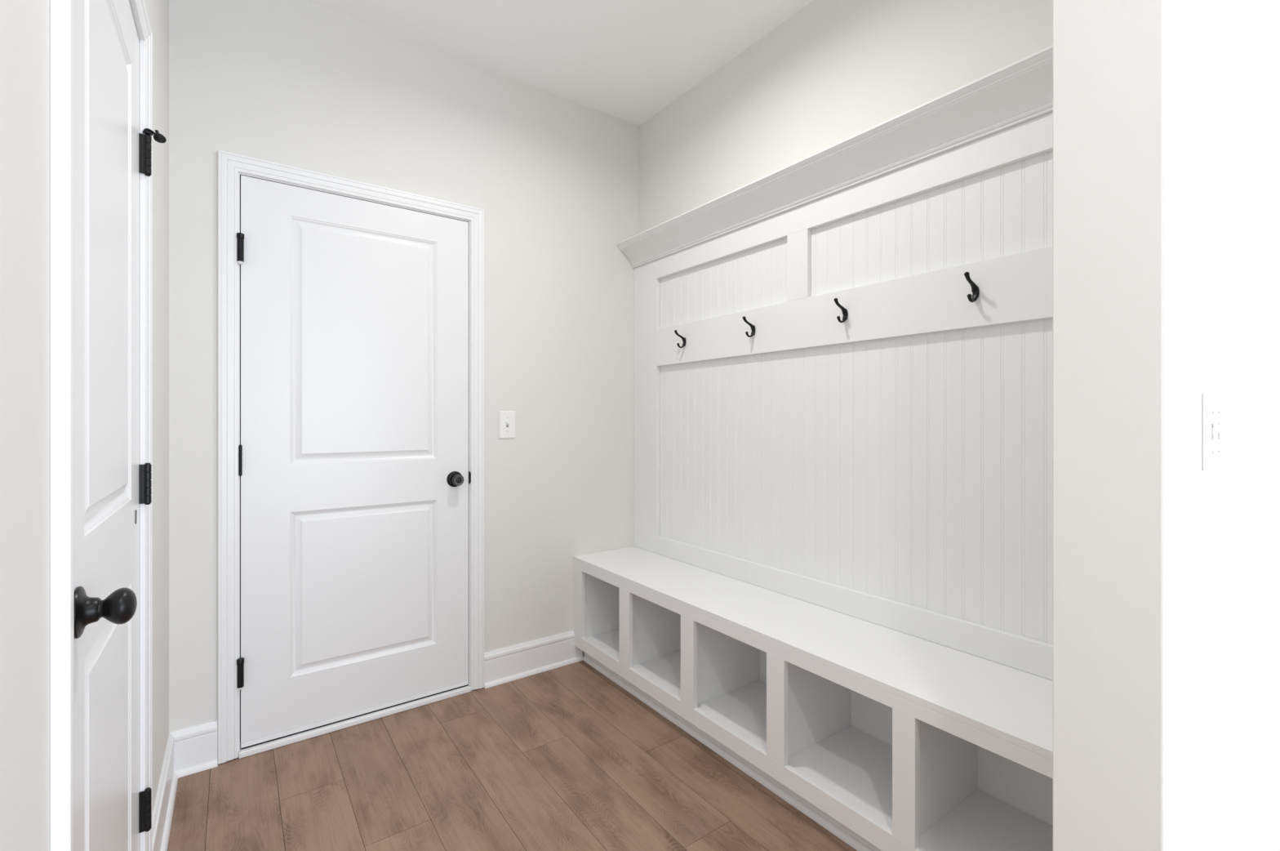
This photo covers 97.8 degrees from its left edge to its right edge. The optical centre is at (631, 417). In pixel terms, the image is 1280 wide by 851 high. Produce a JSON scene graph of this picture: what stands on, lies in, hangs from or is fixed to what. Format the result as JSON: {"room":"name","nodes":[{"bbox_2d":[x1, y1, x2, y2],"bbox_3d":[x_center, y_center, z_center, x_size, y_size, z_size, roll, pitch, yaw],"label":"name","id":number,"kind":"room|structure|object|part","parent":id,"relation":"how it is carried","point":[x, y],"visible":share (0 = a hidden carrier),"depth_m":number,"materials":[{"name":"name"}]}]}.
{"room":"mudroom","nodes":[
{"label":"mudroom","id":0,"kind":"room"},
{"bbox_2d":[0,0,168,850],"bbox_3d":[-0.132,-0.183,-0.221,0.120,2.738,4.993,0,0,-35],"label":"wall","id":1,"kind":"structure","parent":0,"point":[24,24],"depth_m":0.60,"materials":[{"name":"paint"}]},
{"bbox_2d":[50,0,152,850],"bbox_3d":[-0.959,0.134,0.955,0.137,2.104,0.816,0,0,-35],"label":"door frame","id":2,"kind":"structure","parent":1,"relation":"attached to","point":[62,11],"depth_m":0.66,"materials":[{"name":"paint"}]},
{"bbox_2d":[74,0,151,850],"bbox_3d":[-0.913,0.161,0.995,0.106,2.028,0.700,0,0,-35],"label":"door","id":3,"kind":"structure","parent":1,"relation":"in","point":[110,152],"depth_m":0.93,"materials":[{"name":"paint"}]},
{"bbox_3d":[-0.725,0.265,0.785,0.044,0.050,0.050,0,0,-35],"label":"knob","id":4,"kind":"part","parent":3,"relation":"part of","materials":[{"name":"black metal"}]},
{"bbox_2d":[142,128,166,142],"bbox_3d":[-1.103,-0.653,1.289,0.024,0.028,0.042,0,0,30],"label":"door stop","id":5,"kind":"object","parent":3,"relation":"attached to","point":[158,137],"visible":1,"depth_m":1.29,"materials":[{"name":"black metal"}]},
{"bbox_3d":[-1.105,-0.655,1.283,0.014,0.011,0.030,0,0,12],"label":"arm","id":6,"kind":"part","parent":5,"relation":"part of","materials":[{"name":"black metal"}]},
{"bbox_2d":[152,733,177,850],"bbox_3d":[-1.328,1.112,1.585,0.025,0.148,0.637,0,0,-35],"label":"baseboard","id":7,"kind":"structure","parent":1,"relation":"attached to","point":[162,811],"depth_m":1.61,"materials":[{"name":"paint"}]},
{"bbox_3d":[-1.319,1.177,1.583,0.012,0.019,0.625,0,0,-35],"label":"shoe molding","id":8,"kind":"part","parent":7,"relation":"part of","materials":[{"name":"paint"}]},
{"bbox_2d":[168,0,639,731],"bbox_3d":[-0.780,-0.183,2.456,2.169,2.738,0.120,0,0,-35],"label":"wall","id":9,"kind":"structure","parent":0,"point":[303,84],"depth_m":2.44,"materials":[{"name":"paint"}]},
{"bbox_2d":[168,720,217,777],"bbox_3d":[-1.471,1.112,1.875,0.129,0.148,0.025,0,0,-35],"label":"baseboard","id":10,"kind":"structure","parent":9,"relation":"attached to","point":[195,747],"depth_m":1.88,"materials":[{"name":"paint"}]},
{"bbox_3d":[-1.467,1.177,1.870,0.129,0.019,0.012,0,0,-35],"label":"shoe molding","id":11,"kind":"part","parent":10,"relation":"part of","materials":[{"name":"paint"}]},
{"bbox_2d":[217,150,484,764],"bbox_3d":[-1.072,0.134,2.238,0.942,2.104,0.137,0,0,-35],"label":"door frame","id":12,"kind":"structure","parent":9,"relation":"attached to","point":[231,166],"depth_m":1.95,"materials":[{"name":"paint"}]},
{"bbox_3d":[-0.710,0.258,2.441,0.011,0.054,0.026,0,0,-35],"label":"strike plate","id":13,"kind":"part","parent":12,"relation":"part of","materials":[{"name":"black metal"}]},
{"bbox_2d":[236,175,468,748],"bbox_3d":[-1.044,0.156,2.188,0.825,2.018,0.102,0,0,-35],"label":"door","id":14,"kind":"structure","parent":9,"relation":"in","point":[353,448],"depth_m":2.15,"materials":[{"name":"paint"}]},
{"bbox_3d":[-0.745,0.261,2.375,0.049,0.049,0.056,0,0,-35],"label":"knob","id":15,"kind":"part","parent":14,"relation":"part of","materials":[{"name":"black metal"}]},
{"bbox_2d":[498,410,515,438],"bbox_3d":[-0.562,0.029,2.528,0.076,0.124,0.016,0,0,-35],"label":"light switch","id":16,"kind":"object","parent":9,"relation":"attached to","point":[506,418],"visible":1,"depth_m":2.53,"materials":[{"name":"plastic"}]},
{"bbox_2d":[484,630,583,688],"bbox_3d":[-0.446,1.112,2.605,0.501,0.148,0.025,0,0,-35],"label":"baseboard","id":17,"kind":"structure","parent":9,"relation":"attached to","point":[508,664],"depth_m":2.58,"materials":[{"name":"paint"}]},
{"bbox_3d":[-0.443,1.177,2.600,0.501,0.019,0.012,0,0,-35],"label":"shoe molding","id":18,"kind":"part","parent":17,"relation":"part of","materials":[{"name":"paint"}]},
{"bbox_2d":[167,660,857,850],"bbox_3d":[1.455,1.216,0.909,4.015,0.060,5.233,0,0,-35],"label":"floor","id":19,"kind":"structure","parent":0,"point":[565,757],"depth_m":1.79,"materials":[{"name":"brown wood"}]},
{"bbox_2d":[238,684,471,758],"bbox_3d":[-1.066,1.175,2.230,0.826,0.021,0.118,0,0,-35],"label":"threshold","id":20,"kind":"object","parent":19,"relation":"on","point":[288,740],"visible":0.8,"depth_m":2.15,"materials":[{"name":"paint"}]},
{"bbox_2d":[573,546,1053,850],"bbox_3d":[0.483,0.931,1.998,0.402,0.510,2.092,0,0,-35],"label":"storage bench","id":21,"kind":"object","parent":19,"relation":"on","point":[886,738],"visible":0.82,"depth_m":1.70,"materials":[{"name":"paint"}]},
{"bbox_3d":[-0.105,0.876,2.821,0.360,0.363,0.069,0,0,-35],"label":"panel","id":22,"kind":"part","parent":21,"relation":"part of","materials":[{"name":"paint"}]},
{"bbox_3d":[0.365,1.176,1.898,0.013,0.020,2.066,0,0,-35],"label":"toe molding","id":23,"kind":"part","parent":21,"relation":"part of","materials":[{"name":"paint"}]},
{"bbox_2d":[305,0,813,125],"bbox_3d":[1.455,-1.602,0.909,4.015,0.100,5.233,0,0,-35],"label":"ceiling","id":24,"kind":"structure","parent":0,"point":[628,60],"depth_m":2.27,"materials":[{"name":"paint"}]},
{"bbox_2d":[639,0,1053,233],"bbox_3d":[0.702,-0.183,2.141,0.120,2.738,2.113,0,0,-35],"label":"wall","id":25,"kind":"structure","parent":0,"point":[833,71],"depth_m":2.06,"materials":[{"name":"paint"}]},
{"bbox_2d":[616,44,1053,679],"bbox_3d":[0.586,-0.112,2.071,0.149,1.573,2.092,0,0,-35],"label":"wall panel","id":26,"kind":"object","parent":25,"relation":"attached to","point":[890,464],"visible":0.79,"depth_m":1.84,"materials":[{"name":"paint"}]},
{"bbox_2d":[674,329,685,347],"bbox_3d":[0.223,-0.366,2.592,0.064,0.081,0.020,0,0,-35],"label":"coat hook","id":27,"kind":"object","parent":26,"relation":"attached to","point":[683,339],"visible":1,"depth_m":2.59,"materials":[{"name":"black metal"}]},
{"bbox_2d":[742,315,755,337],"bbox_3d":[0.469,-0.366,2.246,0.064,0.081,0.020,0,0,-35],"label":"coat hook","id":28,"kind":"object","parent":26,"relation":"attached to","point":[753,326],"visible":1,"depth_m":2.25,"materials":[{"name":"black metal"}]},
{"bbox_3d":[0.586,-0.844,2.071,0.149,0.110,2.092,0,0,-35],"label":"crown molding","id":29,"kind":"part","parent":26,"relation":"part of","materials":[{"name":"paint"}]},
{"bbox_2d":[833,297,848,322],"bbox_3d":[0.712,-0.366,1.906,0.064,0.081,0.020,0,0,-35],"label":"coat hook","id":30,"kind":"object","parent":26,"relation":"attached to","point":[844,310],"visible":1,"depth_m":1.91,"materials":[{"name":"black metal"}]},
{"bbox_3d":[0.625,-0.742,2.098,0.021,0.092,1.700,0,0,-35],"label":"rail","id":31,"kind":"part","parent":26,"relation":"part of","materials":[{"name":"paint"}]},
{"bbox_3d":[0.625,-0.352,2.098,0.021,0.184,1.700,0,0,-35],"label":"hook rail","id":32,"kind":"part","parent":26,"relation":"part of","materials":[{"name":"paint"}]},
{"bbox_3d":[0.625,0.632,2.098,0.021,0.086,1.700,0,0,-35],"label":"rail","id":33,"kind":"part","parent":26,"relation":"part of","materials":[{"name":"paint"}]},
{"bbox_2d":[964,271,979,302],"bbox_3d":[0.952,-0.366,1.568,0.064,0.081,0.020,0,0,-35],"label":"coat hook","id":34,"kind":"object","parent":26,"relation":"attached to","point":[975,289],"visible":1,"depth_m":1.57,"materials":[{"name":"black metal"}]},
{"bbox_3d":[0.974,-0.357,1.583,0.007,0.041,0.018,0,0,-35],"label":"plate","id":35,"kind":"part","parent":34,"relation":"part of","materials":[{"name":"black metal"}]},
{"bbox_2d":[1053,0,1279,850],"bbox_3d":[1.712,-0.183,1.517,2.651,2.738,0.116,0,0,-35],"label":"wall","id":36,"kind":"structure","parent":0,"point":[1166,113],"depth_m":0.77,"materials":[{"name":"paint"}]},
{"bbox_2d":[1202,392,1229,470],"bbox_3d":[0.898,0.020,0.856,0.116,0.115,0.016,0,0,-35],"label":"light switch","id":37,"kind":"object","parent":36,"relation":"attached to","point":[1213,428],"visible":1,"depth_m":0.84,"materials":[{"name":"plastic"}]}
]}

